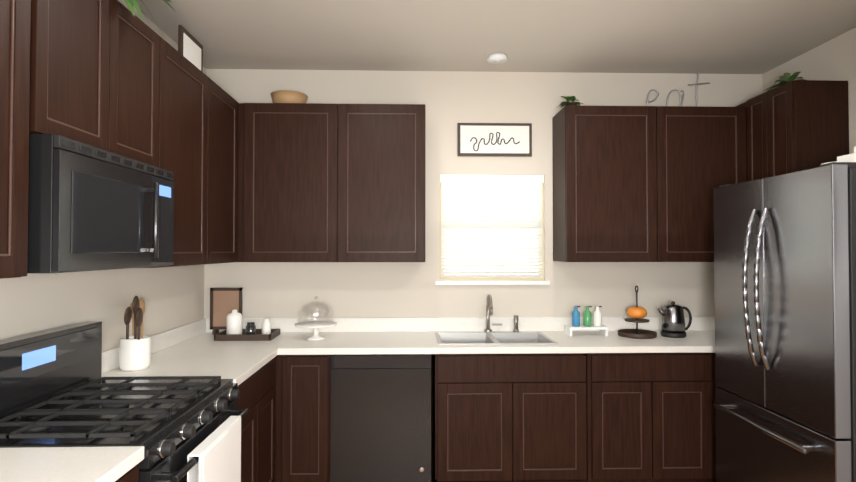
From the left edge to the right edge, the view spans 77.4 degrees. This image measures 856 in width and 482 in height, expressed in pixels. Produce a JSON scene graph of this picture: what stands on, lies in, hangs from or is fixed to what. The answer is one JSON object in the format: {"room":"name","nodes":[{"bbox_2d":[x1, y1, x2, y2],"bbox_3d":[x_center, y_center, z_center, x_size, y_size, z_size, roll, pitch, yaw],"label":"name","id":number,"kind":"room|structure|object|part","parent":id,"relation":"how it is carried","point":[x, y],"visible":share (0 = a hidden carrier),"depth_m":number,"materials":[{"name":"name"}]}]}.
{"room":"kitchen","nodes":[
{"label":"kitchen","id":0,"kind":"room"},
{"bbox_2d":[0,0,205,351],"bbox_3d":[-1.557,0.107,0.382,0.120,2.800,7.100,0,-1,-2],"label":"wall","id":1,"kind":"structure","parent":0,"point":[172,297],"depth_m":2.60,"materials":[{"name":"beige paint"}]},
{"bbox_2d":[0,0,39,278],"bbox_3d":[-1.348,-0.419,1.345,0.348,1.044,0.474,0,-1,-2],"label":"upper cabinet","id":2,"kind":"object","parent":1,"relation":"attached to","point":[19,19],"depth_m":1.53,"materials":[{"name":"brown wood"}]},
{"bbox_2d":[40,0,123,155],"bbox_3d":[-1.362,-0.629,1.828,0.348,0.609,0.446,0,-1,-2],"label":"upper cabinet","id":3,"kind":"object","parent":1,"relation":"attached to","point":[116,77],"depth_m":1.86,"materials":[{"name":"brown wood"}]},
{"bbox_2d":[27,134,173,272],"bbox_3d":[-1.309,-0.106,1.991,0.464,0.420,0.779,0,-1,-2],"label":"microwave","id":4,"kind":"object","parent":3,"relation":"attached to","point":[91,208],"visible":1,"depth_m":1.77,"materials":[{"name":"black metal"}]},
{"bbox_2d":[125,0,175,28],"bbox_3d":[-1.323,-1.019,2.062,0.541,0.430,0.553,0,-1,-2],"label":"leafy plant","id":5,"kind":"object","parent":3,"relation":"on","point":[130,3],"visible":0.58,"depth_m":2.07,"materials":[{"name":"green plant"}]},
{"bbox_2d":[124,6,163,168],"bbox_3d":[-1.372,-0.623,2.167,0.348,0.609,0.445,0,-1,-2],"label":"upper cabinet","id":6,"kind":"object","parent":1,"relation":"attached to","point":[143,47],"depth_m":2.26,"materials":[{"name":"brown wood"}]},
{"bbox_2d":[142,40,215,267],"bbox_3d":[-1.386,-0.397,2.676,0.348,1.044,0.686,0,-1,-2],"label":"upper cabinet","id":7,"kind":"object","parent":1,"relation":"attached to","point":[189,94],"depth_m":2.75,"materials":[{"name":"brown wood"}]},
{"bbox_2d":[178,25,202,71],"bbox_3d":[-1.300,-1.022,2.934,0.018,0.210,0.290,0,-1,-2],"label":"decorative frame","id":8,"kind":"object","parent":7,"relation":"on","point":[190,47],"visible":0.64,"depth_m":2.90,"materials":[{"name":"brown wood"}]},
{"bbox_2d":[216,84,238,263],"bbox_3d":[-1.401,-0.389,3.183,0.348,1.044,0.580,0,-1,-2],"label":"upper cabinet","id":9,"kind":"object","parent":1,"relation":"attached to","point":[227,108],"depth_m":3.28,"materials":[{"name":"brown wood"}]},
{"bbox_2d":[204,69,761,317],"bbox_3d":[0.437,0.166,3.930,4.070,2.800,0.120,0,-1,-2],"label":"wall","id":10,"kind":"structure","parent":0,"point":[450,100],"depth_m":3.88,"materials":[{"name":"beige paint"}]},
{"bbox_2d":[238,103,424,261],"bbox_3d":[-0.639,-0.381,3.672,1.237,1.045,0.348,0,-1,-2],"label":"upper cabinet","id":11,"kind":"object","parent":10,"relation":"attached to","point":[319,182],"visible":0.98,"depth_m":3.50,"materials":[{"name":"brown wood"}]},
{"bbox_2d":[270,90,307,102],"bbox_3d":[-0.950,-0.950,3.659,0.250,0.090,0.250,0,-1,-2],"label":"decorative basket","id":12,"kind":"object","parent":11,"relation":"on","point":[283,96],"visible":0.6,"depth_m":3.56,"materials":[{"name":"brown wicker"}]},
{"bbox_2d":[440,183,543,279],"bbox_3d":[0.465,-0.099,3.935,0.766,0.770,0.060,0,-1,-2],"label":"window","id":13,"kind":"structure","parent":10,"relation":"in","point":[489,257],"depth_m":3.95,"materials":[{"name":"white glass"}]},
{"bbox_2d":[440,174,543,277],"bbox_3d":[0.466,-0.108,3.889,0.758,0.749,0.034,0,-1,-2],"label":"window blinds","id":14,"kind":"object","parent":13,"relation":"attached to","point":[512,205],"visible":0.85,"depth_m":3.89,"materials":[{"name":"white"}]},
{"bbox_2d":[435,281,549,284],"bbox_3d":[0.467,0.301,3.853,0.826,0.028,0.029,0,-1,-2],"label":"window sill","id":15,"kind":"structure","parent":10,"relation":"attached to","point":[492,282],"depth_m":3.84,"materials":[{"name":"white paint"}]},
{"bbox_2d":[457,123,531,156],"bbox_3d":[0.484,-0.735,3.873,0.540,0.240,0.022,0,-1,-2],"label":"sign frame","id":16,"kind":"object","parent":10,"relation":"attached to","point":[497,139],"visible":1,"depth_m":3.87,"materials":[{"name":"white paper"}]},
{"bbox_2d":[552,105,746,261],"bbox_3d":[1.530,-0.380,3.735,1.236,1.045,0.348,0,-1,-2],"label":"upper cabinet","id":17,"kind":"object","parent":10,"relation":"attached to","point":[635,183],"visible":0.88,"depth_m":3.57,"materials":[{"name":"brown wood"}]},
{"bbox_2d":[557,96,582,107],"bbox_3d":[0.987,-0.959,3.707,0.229,0.108,0.223,0,-1,-2],"label":"plant","id":18,"kind":"object","parent":17,"relation":"on","point":[570,100],"visible":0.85,"depth_m":3.70,"materials":[{"name":"green plant"}]},
{"bbox_2d":[646,72,709,105],"bbox_3d":[1.825,-1.090,3.901,0.473,0.316,0.012,0,-1,-2],"label":"eat sign","id":19,"kind":"object","parent":17,"relation":"on","point":[680,93],"visible":0.58,"depth_m":3.90,"materials":[{"name":"silver metal"}]},
{"bbox_2d":[133,0,855,73],"bbox_3d":[0.537,-1.321,0.481,4.370,0.060,7.130,0,-1,-2],"label":"ceiling","id":20,"kind":"structure","parent":0,"point":[685,36],"depth_m":3.21,"materials":[{"name":"beige paint"}]},
{"bbox_2d":[487,53,506,63],"bbox_3d":[0.463,-1.224,3.574,0.136,0.030,0.136,0,-1,-2],"label":"smoke detector","id":21,"kind":"object","parent":20,"relation":"attached to","point":[496,58],"visible":1,"depth_m":3.54,"materials":[{"name":"white plastic"}]},
{"bbox_2d":[762,27,855,153],"bbox_3d":[2.558,0.152,3.066,0.120,2.800,1.971,0,-1,-2],"label":"wall","id":22,"kind":"structure","parent":0,"point":[833,59],"depth_m":3.29,"materials":[{"name":"beige paint"}]},
{"bbox_2d":[735,80,848,181],"bbox_3d":[2.310,-0.403,3.542,0.345,1.085,0.778,0,-1,-2],"label":"upper cabinet","id":23,"kind":"object","parent":22,"relation":"attached to","point":[796,125],"visible":0.52,"depth_m":3.16,"materials":[{"name":"brown wood"}]},
{"bbox_2d":[765,72,804,90],"bbox_3d":[2.288,-1.005,3.432,0.225,0.112,0.227,0,-1,-2],"label":"plant","id":24,"kind":"object","parent":23,"relation":"on","point":[786,78],"visible":0.5,"depth_m":3.40,"materials":[{"name":"green plant"}]},
{"bbox_3d":[0.537,1.538,0.433,4.370,0.060,7.130,0,-1,-2],"label":"floor","id":25,"kind":"structure","parent":0,"visible":0},
{"bbox_2d":[0,321,248,481],"bbox_3d":[-1.145,0.944,1.993,0.756,1.180,0.819,0,-1,-2],"label":"range","id":26,"kind":"object","parent":25,"relation":"on","point":[56,390],"visible":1,"depth_m":1.95,"materials":[{"name":"black metal"}]},
{"bbox_2d":[186,415,241,481],"bbox_3d":[-0.791,0.929,2.006,0.048,0.411,0.430,0,-1,-2],"label":"towel","id":27,"kind":"object","parent":26,"relation":"hanging from","point":[217,458],"depth_m":1.98,"materials":[{"name":"white fabric"}]},
{"bbox_2d":[115,466,138,481],"bbox_3d":[-1.182,1.084,1.190,0.673,0.874,0.776,0,-1,-2],"label":"base cabinet","id":28,"kind":"object","parent":25,"relation":"on","point":[132,475],"visible":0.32,"depth_m":1.54,"materials":[{"name":"brown wood"}]},
{"bbox_2d":[0,446,143,481],"bbox_3d":[-1.177,0.575,1.190,0.683,0.139,0.794,0,-1,-2],"label":"countertop","id":29,"kind":"structure","parent":28,"relation":"on","point":[69,464],"depth_m":1.47,"materials":[{"name":"stone"}]},
{"bbox_2d":[238,357,275,481],"bbox_3d":[-1.227,1.110,2.776,0.672,0.874,0.753,0,-1,-2],"label":"base cabinet","id":30,"kind":"object","parent":25,"relation":"on","point":[257,396],"visible":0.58,"depth_m":2.79,"materials":[{"name":"brown wood"}]},
{"bbox_2d":[101,330,280,384],"bbox_3d":[-1.219,0.602,2.782,0.690,0.139,0.750,0,-1,-2],"label":"countertop","id":31,"kind":"structure","parent":30,"relation":"on","point":[194,348],"depth_m":2.91,"materials":[{"name":"stone"}]},
{"bbox_2d":[119,296,150,371],"bbox_3d":[-1.450,0.448,2.645,0.151,0.361,0.268,0,-1,-2],"label":"utensil crock","id":32,"kind":"object","parent":31,"relation":"on","point":[135,351],"visible":1,"depth_m":2.58,"materials":[{"name":"white ceramic"}]},
{"bbox_2d":[275,355,330,481],"bbox_3d":[-0.763,1.122,3.498,0.331,0.874,0.638,0,-1,-2],"label":"base cabinet","id":33,"kind":"object","parent":25,"relation":"on","point":[302,450],"visible":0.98,"depth_m":3.19,"materials":[{"name":"brown wood"}]},
{"bbox_2d":[330,354,430,481],"bbox_3d":[-0.290,1.123,3.482,0.602,0.873,0.602,0,-1,-2],"label":"dishwasher","id":34,"kind":"object","parent":25,"relation":"on","point":[380,417],"visible":0.92,"depth_m":3.19,"materials":[{"name":"black metal"}]},
{"bbox_2d":[431,353,586,481],"bbox_3d":[0.487,1.123,3.534,0.942,0.874,0.638,0,-1,-2],"label":"base cabinet","id":35,"kind":"object","parent":25,"relation":"on","point":[508,417],"visible":0.94,"depth_m":3.22,"materials":[{"name":"brown wood"}]},
{"bbox_2d":[583,353,714,481],"bbox_3d":[1.340,1.123,3.559,0.758,0.874,0.638,0,-1,-2],"label":"base cabinet","id":36,"kind":"object","parent":25,"relation":"on","point":[651,417],"depth_m":3.25,"materials":[{"name":"brown wood"}]},
{"bbox_2d":[170,294,714,354],"bbox_3d":[0.448,0.583,3.534,4.066,0.429,0.655,0,-1,-2],"label":"countertop","id":37,"kind":"structure","parent":36,"relation":"on","point":[516,334],"depth_m":3.66,"materials":[{"name":"stone"}]},
{"bbox_2d":[210,288,241,333],"bbox_3d":[-1.413,0.488,3.736,0.220,0.319,0.070,0,-1,-2],"label":"frame","id":38,"kind":"object","parent":37,"relation":"on","point":[224,302],"visible":0.77,"depth_m":3.74,"materials":[{"name":"brown wood"}]},
{"bbox_2d":[214,309,279,340],"bbox_3d":[-1.198,0.549,3.567,0.360,0.190,0.260,0,-1,-2],"label":"tray","id":39,"kind":"object","parent":37,"relation":"on","point":[234,331],"visible":1,"depth_m":3.51,"materials":[{"name":"brown wood"}]},
{"bbox_2d":[226,309,242,337],"bbox_3d":[-1.288,0.543,3.554,0.100,0.178,0.100,0,-1,-2],"label":"canister","id":40,"kind":"object","parent":39,"relation":"on","point":[233,319],"depth_m":3.52,"materials":[{"name":"white ceramic"}]},
{"bbox_2d":[245,321,255,337],"bbox_3d":[-1.167,0.584,3.517,0.064,0.096,0.064,0,-1,-2],"label":"jar","id":41,"kind":"object","parent":39,"relation":"on","point":[250,327],"depth_m":3.49,"materials":[{"name":"black glass"}]},
{"bbox_2d":[261,318,270,335],"bbox_3d":[-1.089,0.577,3.599,0.060,0.111,0.060,0,-1,-2],"label":"jar","id":42,"kind":"object","parent":39,"relation":"on","point":[266,324],"depth_m":3.58,"materials":[{"name":"white ceramic"}]},
{"bbox_2d":[294,296,336,339],"bbox_3d":[-0.737,0.502,3.511,0.276,0.283,0.276,0,-1,-2],"label":"cake stand","id":43,"kind":"object","parent":37,"relation":"on","point":[315,325],"visible":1,"depth_m":3.48,"materials":[{"name":"white ceramic"}]},
{"bbox_2d":[484,294,518,332],"bbox_3d":[0.524,0.509,3.725,0.248,0.274,0.189,0,-1,-2],"label":"faucet","id":44,"kind":"object","parent":37,"relation":"on","point":[489,307],"depth_m":3.78,"materials":[{"name":"silver metal"}]},
{"bbox_2d":[565,306,607,335],"bbox_3d":[1.089,0.548,3.683,0.260,0.197,0.120,0,-1,-2],"label":"soap","id":45,"kind":"object","parent":37,"relation":"on","point":[587,320],"visible":1,"depth_m":3.66,"materials":[{"name":"white plastic"}]},
{"bbox_2d":[571,306,580,326],"bbox_3d":[1.020,0.518,3.681,0.058,0.137,0.056,0,-1,-2],"label":"soap bottle","id":46,"kind":"object","parent":45,"relation":"on","point":[575,314],"depth_m":3.66,"materials":[{"name":"blue plastic"}]},
{"bbox_2d":[583,306,591,326],"bbox_3d":[1.100,0.518,3.683,0.058,0.137,0.056,0,-1,-2],"label":"soap bottle","id":47,"kind":"object","parent":45,"relation":"on","point":[587,315],"depth_m":3.66,"materials":[{"name":"green plastic"}]},
{"bbox_2d":[593,306,601,326],"bbox_3d":[1.170,0.518,3.685,0.058,0.137,0.056,0,-1,-2],"label":"soap bottle","id":48,"kind":"object","parent":45,"relation":"on","point":[597,315],"depth_m":3.67,"materials":[{"name":"white plastic"}]},
{"bbox_2d":[618,285,656,338],"bbox_3d":[1.421,0.474,3.633,0.250,0.344,0.250,0,-1,-2],"label":"tiered stand","id":49,"kind":"object","parent":37,"relation":"on","point":[636,314],"visible":1,"depth_m":3.59,"materials":[{"name":"brown wood"}]},
{"bbox_2d":[658,301,691,337],"bbox_3d":[1.674,0.526,3.620,0.234,0.238,0.160,0,-1,-2],"label":"kettle","id":50,"kind":"object","parent":37,"relation":"on","point":[673,321],"visible":1,"depth_m":3.57,"materials":[{"name":"silver metal"}]},
{"bbox_2d":[713,147,855,481],"bbox_3d":[2.038,0.552,2.674,0.882,1.987,0.890,0,-1,-2],"label":"fridge","id":51,"kind":"object","parent":25,"relation":"on","point":[784,404],"depth_m":2.50,"materials":[{"name":"black"}]},
{"bbox_3d":[2.113,-0.374,2.552,0.300,0.140,0.530,0,-1,-2],"label":"items on top of the fridge","id":52,"kind":"part","parent":51,"relation":"part of","materials":[{"name":"white"}]}
]}

